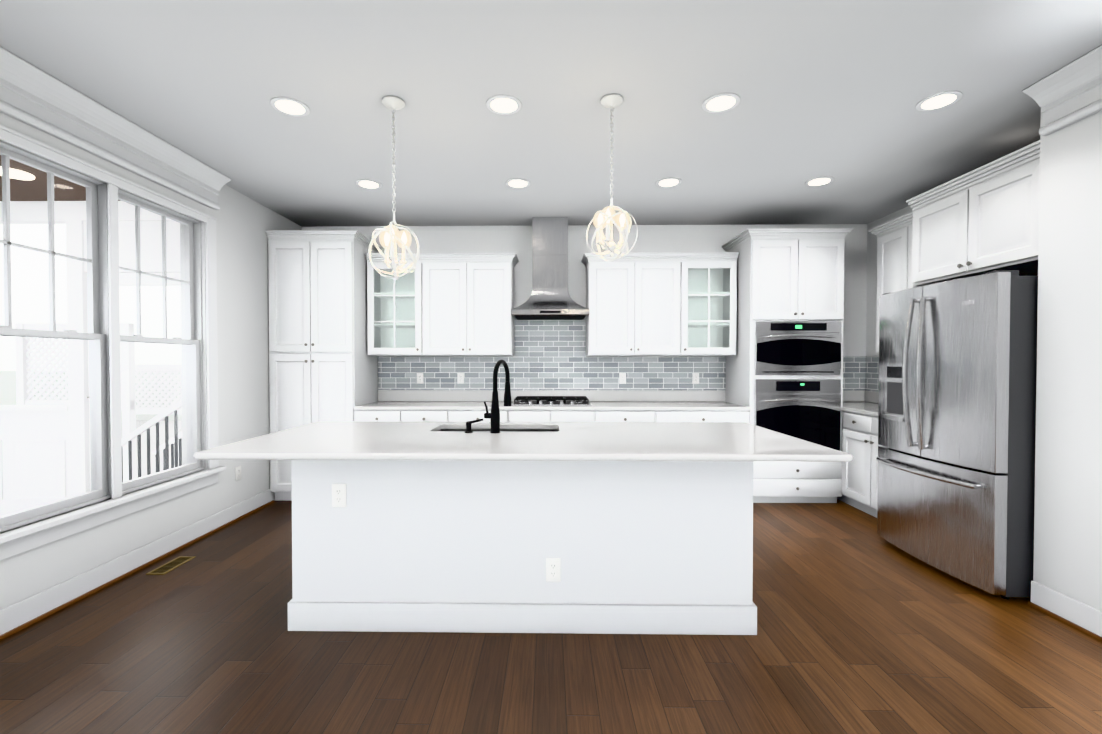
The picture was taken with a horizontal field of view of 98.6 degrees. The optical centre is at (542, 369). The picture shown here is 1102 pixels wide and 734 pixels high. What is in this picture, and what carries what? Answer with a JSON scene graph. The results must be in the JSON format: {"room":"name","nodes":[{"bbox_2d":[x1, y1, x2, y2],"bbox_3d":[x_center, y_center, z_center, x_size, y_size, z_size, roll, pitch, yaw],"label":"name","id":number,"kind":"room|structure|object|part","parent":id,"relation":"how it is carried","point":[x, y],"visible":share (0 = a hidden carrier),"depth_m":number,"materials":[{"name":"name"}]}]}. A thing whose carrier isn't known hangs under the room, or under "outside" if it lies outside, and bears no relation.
{"room":"kitchen","nodes":[
{"label":"kitchen","id":0,"kind":"room"},
{"bbox_2d":[0,112,301,609],"bbox_3d":[-2.731,-0.083,1.232,0.200,2.780,7.695,0,1,1],"label":"wall","id":1,"kind":"structure","parent":0,"point":[244,223],"depth_m":3.83,"materials":[{"name":"paint"}]},
{"bbox_2d":[0,124,225,560],"bbox_3d":[-2.587,-0.138,2.893,0.088,2.090,1.770,0,1,1],"label":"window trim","id":2,"kind":"structure","parent":1,"relation":"in","point":[24,538],"depth_m":2.88,"materials":[{"name":"paint"}]},
{"bbox_2d":[0,140,203,531],"bbox_3d":[-2.692,-0.178,2.894,0.125,1.920,1.530,0,1,1],"label":"window","id":3,"kind":"structure","parent":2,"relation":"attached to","point":[97,294],"depth_m":2.86,"materials":[{"name":"paint"}]},
{"bbox_2d":[0,47,230,209],"bbox_3d":[-2.554,-1.362,2.056,0.128,0.243,3.388,0,1,1],"label":"crown molding","id":4,"kind":"structure","parent":1,"relation":"attached to","point":[35,97],"depth_m":2.72,"materials":[{"name":"paint"}]},
{"bbox_2d":[0,489,273,639],"bbox_3d":[-2.621,1.244,0.955,0.029,0.135,7.105,0,1,1],"label":"baseboard","id":5,"kind":"structure","parent":1,"relation":"attached to","point":[24,613],"depth_m":2.87,"materials":[{"name":"paint"}]},
{"bbox_2d":[235,466,240,480],"bbox_3d":[-2.583,0.879,4.027,0.008,0.116,0.072,0,1,1],"label":"electrical outlet plate","id":6,"kind":"object","parent":1,"relation":"attached to","point":[237,469],"depth_m":4.01,"materials":[{"name":"white plastic"}]},
{"bbox_2d":[0,499,1101,733],"bbox_3d":[0.357,1.358,1.205,6.577,0.100,8.095,0,1,1],"label":"floor","id":7,"kind":"structure","parent":0,"point":[864,627],"depth_m":2.09,"materials":[{"name":"brown wood"}]},
{"bbox_2d":[146,556,194,573],"bbox_3d":[-2.428,1.276,3.100,0.115,0.004,0.270,0,1,1],"label":"floor vent","id":8,"kind":"object","parent":7,"relation":"in","point":[171,565],"visible":1,"depth_m":3.09,"materials":[{"name":"gold metal"}]},
{"bbox_2d":[265,230,381,500],"bbox_3d":[-2.144,-0.024,4.741,0.859,2.555,0.658,0,1,1],"label":"pantry cabinet","id":9,"kind":"object","parent":7,"relation":"on","point":[323,365],"visible":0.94,"depth_m":4.44,"materials":[{"name":"paint"}]},
{"bbox_2d":[355,410,402,421],"bbox_3d":[-1.542,0.812,4.758,0.441,0.884,0.629,0,1,1],"label":"base cabinet","id":10,"kind":"object","parent":7,"relation":"on","point":[360,415],"depth_m":4.44,"materials":[{"name":"paint"}]},
{"bbox_2d":[354,390,749,409],"bbox_3d":[0.084,0.296,4.723,3.693,0.147,0.633,0,1,1],"label":"countertop","id":11,"kind":"structure","parent":10,"relation":"on","point":[476,399],"depth_m":5.00,"materials":[{"name":"stone"}]},
{"bbox_2d":[512,396,591,405],"bbox_3d":[0.090,0.308,4.756,0.770,0.060,0.470,0,1,1],"label":"gas cooktop","id":12,"kind":"object","parent":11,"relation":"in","point":[538,401],"visible":0.98,"depth_m":4.60,"materials":[{"name":"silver metal"}]},
{"bbox_2d":[403,410,450,421],"bbox_3d":[-1.099,0.812,4.751,0.445,0.884,0.629,0,1,1],"label":"base cabinet","id":13,"kind":"object","parent":7,"relation":"on","point":[408,415],"depth_m":4.43,"materials":[{"name":"paint"}]},
{"bbox_2d":[451,410,510,421],"bbox_3d":[-0.594,0.812,4.743,0.564,0.884,0.629,0,1,1],"label":"base cabinet","id":14,"kind":"object","parent":7,"relation":"on","point":[456,415],"depth_m":4.43,"materials":[{"name":"paint"}]},
{"bbox_2d":[287,463,756,634],"bbox_3d":[-0.100,0.841,2.810,2.304,0.884,0.990,0,1,1],"label":"kitchen island","id":15,"kind":"object","parent":7,"relation":"on","point":[635,527],"depth_m":2.33,"materials":[{"name":"paint"}]},
{"bbox_2d":[332,484,346,506],"bbox_3d":[-1.004,0.620,2.337,0.072,0.116,0.008,0,1,1],"label":"electrical outlet plate","id":16,"kind":"object","parent":15,"relation":"attached to","point":[338,490],"depth_m":2.34,"materials":[{"name":"white plastic"}]},
{"bbox_2d":[193,421,852,462],"bbox_3d":[-0.093,0.385,2.716,3.004,0.030,1.194,0,1,1],"label":"island countertop","id":17,"kind":"structure","parent":15,"relation":"on","point":[322,441],"depth_m":2.35,"materials":[{"name":"white stone"}]},
{"bbox_2d":[465,359,511,434],"bbox_3d":[-0.324,0.152,2.861,0.262,0.430,0.230,0,1,1],"label":"faucet","id":18,"kind":"object","parent":17,"relation":"on","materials":[{"name":"black metal"}]},
{"bbox_2d":[437,427,560,430],"bbox_3d":[-0.286,0.499,2.998,0.842,0.232,0.391,0,1,1],"label":"sink","id":19,"kind":"object","parent":17,"relation":"in","point":[438,428],"depth_m":3.16,"materials":[{"name":"grey metal"}]},
{"bbox_2d":[546,558,560,581],"bbox_3d":[0.054,0.983,2.326,0.072,0.116,0.008,0,1,1],"label":"electrical outlet plate","id":20,"kind":"object","parent":15,"relation":"attached to","point":[553,569],"depth_m":2.32,"materials":[{"name":"white plastic"}]},
{"bbox_2d":[511,410,550,421],"bbox_3d":[-0.114,0.812,4.736,0.397,0.884,0.629,0,1,1],"label":"base cabinet","id":21,"kind":"object","parent":7,"relation":"on","point":[516,415],"depth_m":4.42,"materials":[{"name":"paint"}]},
{"bbox_2d":[551,410,594,421],"bbox_3d":[0.289,0.812,4.729,0.408,0.884,0.629,0,1,1],"label":"base cabinet","id":22,"kind":"object","parent":7,"relation":"on","point":[566,415],"depth_m":4.41,"materials":[{"name":"paint"}]},
{"bbox_2d":[595,410,658,421],"bbox_3d":[0.773,0.812,4.722,0.561,0.884,0.629,0,1,1],"label":"base cabinet","id":23,"kind":"object","parent":7,"relation":"on","point":[600,415],"depth_m":4.40,"materials":[{"name":"paint"}]},
{"bbox_2d":[659,410,748,422],"bbox_3d":[1.491,0.813,4.710,0.876,0.884,0.629,0,1,1],"label":"base cabinet","id":24,"kind":"object","parent":7,"relation":"on","point":[664,415],"depth_m":4.39,"materials":[{"name":"paint"}]},
{"bbox_2d":[722,228,852,502],"bbox_3d":[2.360,-0.022,4.670,0.956,2.555,0.658,0,1,1],"label":"tall cabinet","id":25,"kind":"object","parent":7,"relation":"on","point":[790,274],"visible":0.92,"depth_m":4.37,"materials":[{"name":"paint"}]},
{"bbox_2d":[754,379,840,450],"bbox_3d":[2.355,0.452,4.349,0.775,0.729,0.090,0,1,1],"label":"wall oven","id":26,"kind":"object","parent":25,"relation":"in","point":[809,410],"visible":0.73,"depth_m":4.36,"materials":[{"name":"black glass"}]},
{"bbox_2d":[755,321,841,374],"bbox_3d":[2.355,-0.200,4.339,0.775,0.492,0.090,0,1,1],"label":"wall oven","id":27,"kind":"object","parent":25,"relation":"in","point":[797,347],"visible":1,"depth_m":4.35,"materials":[{"name":"silver metal"}]},
{"bbox_2d":[837,411,881,517],"bbox_3d":[3.074,0.824,3.972,0.627,0.884,0.800,0,1,1],"label":"base cabinet","id":28,"kind":"object","parent":7,"relation":"on","point":[860,444],"visible":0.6,"depth_m":4.06,"materials":[{"name":"paint"}]},
{"bbox_2d":[841,391,878,415],"bbox_3d":[3.077,0.302,4.278,0.631,0.147,1.428,0,1,1],"label":"countertop","id":29,"kind":"structure","parent":28,"relation":"on","point":[863,402],"depth_m":4.79,"materials":[{"name":"stone"}]},
{"bbox_2d":[876,270,1037,599],"bbox_3d":[2.853,0.362,3.058,0.964,1.834,0.930,0,1,1],"label":"refrigerator","id":30,"kind":"object","parent":7,"relation":"on","point":[955,458],"visible":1,"depth_m":2.77,"materials":[{"name":"grey metal"}]},
{"bbox_2d":[0,0,1101,226],"bbox_3d":[0.357,-1.532,1.161,6.577,0.120,8.095,0,1,1],"label":"ceiling","id":31,"kind":"structure","parent":0,"point":[838,90],"depth_m":2.56,"materials":[{"name":"paint"}]},
{"bbox_2d":[270,97,309,116],"bbox_3d":[-1.431,-1.491,2.688,0.199,0.007,0.199,-1,1,-44],"label":"recessed light","id":32,"kind":"object","parent":31,"relation":"in","point":[289,106],"depth_m":2.68,"materials":[{"name":"paint"}]},
{"bbox_2d":[356,179,381,188],"bbox_3d":[-1.412,-1.509,3.852,0.199,0.007,0.199,-1,1,-44],"label":"recessed light","id":33,"kind":"object","parent":31,"relation":"in","point":[364,183],"depth_m":3.85,"materials":[{"name":"paint"}]},
{"bbox_2d":[368,96,419,279],"bbox_3d":[-0.829,-1.001,2.645,0.299,0.985,0.305,0,1,1],"label":"pendant light","id":34,"kind":"object","parent":31,"relation":"hanging from","point":[392,103],"visible":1,"depth_m":2.64,"materials":[{"name":"white metal"}]},
{"bbox_3d":[-0.835,-0.742,2.641,0.178,0.105,0.192,0,1,1],"label":"bulb","id":35,"kind":"part","parent":34,"relation":"part of","materials":[{"name":"white glass"}]},
{"bbox_2d":[486,95,521,114],"bbox_3d":[-0.217,-1.491,2.669,0.199,0.007,0.199,-1,1,-44],"label":"recessed light","id":36,"kind":"object","parent":31,"relation":"in","point":[509,105],"depth_m":2.66,"materials":[{"name":"paint"}]},
{"bbox_2d":[506,178,529,187],"bbox_3d":[-0.199,-1.508,3.833,0.199,0.007,0.199,-1,1,-44],"label":"recessed light","id":37,"kind":"object","parent":31,"relation":"in","point":[517,182],"depth_m":3.83,"materials":[{"name":"paint"}]},
{"bbox_2d":[586,94,637,260],"bbox_3d":[0.384,-1.050,2.625,0.277,0.887,0.277,0,1,1],"label":"pendant light","id":38,"kind":"object","parent":31,"relation":"hanging from","point":[610,101],"visible":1,"depth_m":2.62,"materials":[{"name":"white metal"}]},
{"bbox_2d":[656,177,681,186],"bbox_3d":[1.017,-1.508,3.814,0.199,0.007,0.199,-1,1,-44],"label":"recessed light","id":39,"kind":"object","parent":31,"relation":"in","point":[666,182],"depth_m":3.81,"materials":[{"name":"paint"}]},
{"bbox_2d":[702,93,739,112],"bbox_3d":[0.999,-1.491,2.650,0.199,0.007,0.199,-1,1,-44],"label":"recessed light","id":40,"kind":"object","parent":31,"relation":"in","point":[722,102],"depth_m":2.64,"materials":[{"name":"paint"}]},
{"bbox_2d":[805,176,833,186],"bbox_3d":[2.219,-1.508,3.795,0.199,0.007,0.199,-1,1,-44],"label":"recessed light","id":41,"kind":"object","parent":31,"relation":"in","point":[819,181],"depth_m":3.79,"materials":[{"name":"paint"}]},
{"bbox_2d":[916,91,962,110],"bbox_3d":[2.201,-1.490,2.631,0.199,0.007,0.199,-1,1,-44],"label":"recessed light","id":42,"kind":"object","parent":31,"relation":"in","point":[943,99],"depth_m":2.62,"materials":[{"name":"paint"}]},
{"bbox_2d":[302,224,866,390],"bbox_3d":[0.419,-0.142,5.130,6.377,2.780,0.200,0,1,1],"label":"wall","id":43,"kind":"structure","parent":0,"point":[517,240],"depth_m":5.01,"materials":[{"name":"paint"}]},
{"bbox_2d":[417,373,423,383],"bbox_3d":[-1.303,0.089,5.045,0.072,0.116,0.008,0,1,1],"label":"electrical outlet plate","id":44,"kind":"object","parent":43,"relation":"attached to","point":[419,375],"depth_m":5.04,"materials":[{"name":"white plastic"}]},
{"bbox_2d":[457,373,463,383],"bbox_3d":[-0.871,0.090,5.039,0.072,0.116,0.008,0,1,1],"label":"electrical outlet plate","id":45,"kind":"object","parent":43,"relation":"attached to","point":[460,376],"depth_m":5.04,"materials":[{"name":"white plastic"}]},
{"bbox_2d":[417,257,515,355],"bbox_3d":[-0.767,-0.624,4.864,0.929,0.952,0.349,0,1,1],"label":"upper cabinet","id":46,"kind":"object","parent":43,"relation":"attached to","point":[446,304],"depth_m":4.69,"materials":[{"name":"paint"}]},
{"bbox_2d":[511,217,588,319],"bbox_3d":[0.078,-1.024,4.768,0.752,0.998,0.486,0,1,1],"label":"range hood","id":47,"kind":"object","parent":43,"relation":"attached to","point":[550,298],"visible":1,"depth_m":4.72,"materials":[{"name":"silver metal"}]},
{"bbox_2d":[378,319,725,390],"bbox_3d":[0.088,-0.187,5.028,3.693,0.807,0.008,0,1,1],"label":"tile backsplash","id":48,"kind":"structure","parent":43,"relation":"attached to","point":[550,354],"depth_m":5.02,"materials":[{"name":"grey tile"}]},
{"bbox_2d":[619,373,625,383],"bbox_3d":[0.849,0.090,5.012,0.072,0.116,0.008,0,1,1],"label":"electrical outlet plate","id":49,"kind":"object","parent":43,"relation":"attached to","point":[622,376],"depth_m":5.01,"materials":[{"name":"white plastic"}]},
{"bbox_2d":[585,256,688,355],"bbox_3d":[0.932,-0.624,4.838,0.945,0.952,0.349,0,1,1],"label":"upper cabinet","id":50,"kind":"object","parent":43,"relation":"attached to","point":[661,303],"depth_m":4.67,"materials":[{"name":"paint"}]},
{"bbox_2d":[692,373,698,383],"bbox_3d":[1.620,0.090,4.999,0.072,0.116,0.008,0,1,1],"label":"electrical outlet plate","id":51,"kind":"object","parent":43,"relation":"attached to","point":[695,376],"depth_m":5.00,"materials":[{"name":"white plastic"}]},
{"bbox_2d":[843,356,865,390],"bbox_3d":[3.085,0.035,4.984,0.574,0.364,0.008,0,1,1],"label":"tile backsplash","id":52,"kind":"structure","parent":43,"relation":"attached to","point":[854,367],"depth_m":4.98,"materials":[{"name":"grey tile"}]},
{"bbox_2d":[866,205,912,391],"bbox_3d":[3.487,-0.121,3.771,0.200,2.780,2.420,0,1,1],"label":"wall","id":53,"kind":"structure","parent":0,"point":[871,294],"depth_m":4.88,"materials":[{"name":"paint"}]},
{"bbox_2d":[866,356,878,391],"bbox_3d":[3.388,0.046,4.273,0.008,0.364,1.421,0,1,1],"label":"tile backsplash","id":54,"kind":"structure","parent":53,"relation":"attached to","point":[872,362],"depth_m":4.87,"materials":[{"name":"grey tile"}]},
{"bbox_2d":[868,212,914,354],"bbox_3d":[3.199,-0.712,3.969,0.378,1.155,0.841,0,1,1],"label":"upper cabinet","id":55,"kind":"object","parent":53,"relation":"attached to","point":[894,255],"visible":0.29,"depth_m":4.10,"materials":[{"name":"paint"}]},
{"bbox_2d":[906,140,1039,286],"bbox_3d":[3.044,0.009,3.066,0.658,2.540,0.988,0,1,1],"label":"upper cabinet","id":56,"kind":"object","parent":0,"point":[983,219],"visible":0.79,"depth_m":2.97,"materials":[{"name":"paint"}]},
{"bbox_2d":[1033,111,1101,610],"bbox_3d":[3.086,-0.063,-0.070,0.880,2.780,5.275,0,1,1],"label":"wall","id":57,"kind":"structure","parent":0,"point":[1068,510],"depth_m":2.41,"materials":[{"name":"paint"}]},
{"bbox_2d":[1023,45,1101,135],"bbox_3d":[2.605,-1.351,1.353,0.128,0.243,2.345,0,1,1],"label":"crown molding","id":58,"kind":"structure","parent":57,"relation":"attached to","point":[1067,95],"depth_m":2.36,"materials":[{"name":"paint"}]},
{"bbox_2d":[1028,581,1101,641],"bbox_3d":[2.632,1.259,-0.029,0.029,0.135,5.243,0,1,1],"label":"baseboard","id":59,"kind":"structure","parent":57,"relation":"attached to","point":[1057,605],"depth_m":2.41,"materials":[{"name":"paint"}]},
{"label":"outside","id":60,"kind":"structure","parent":0,"visible":0},
{"bbox_2d":[0,155,181,515],"bbox_3d":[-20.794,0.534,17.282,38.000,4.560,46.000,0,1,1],"label":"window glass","id":61,"kind":"object","parent":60,"point":[73,474],"depth_m":3.96,"materials":[{"name":"grey"}]}
]}

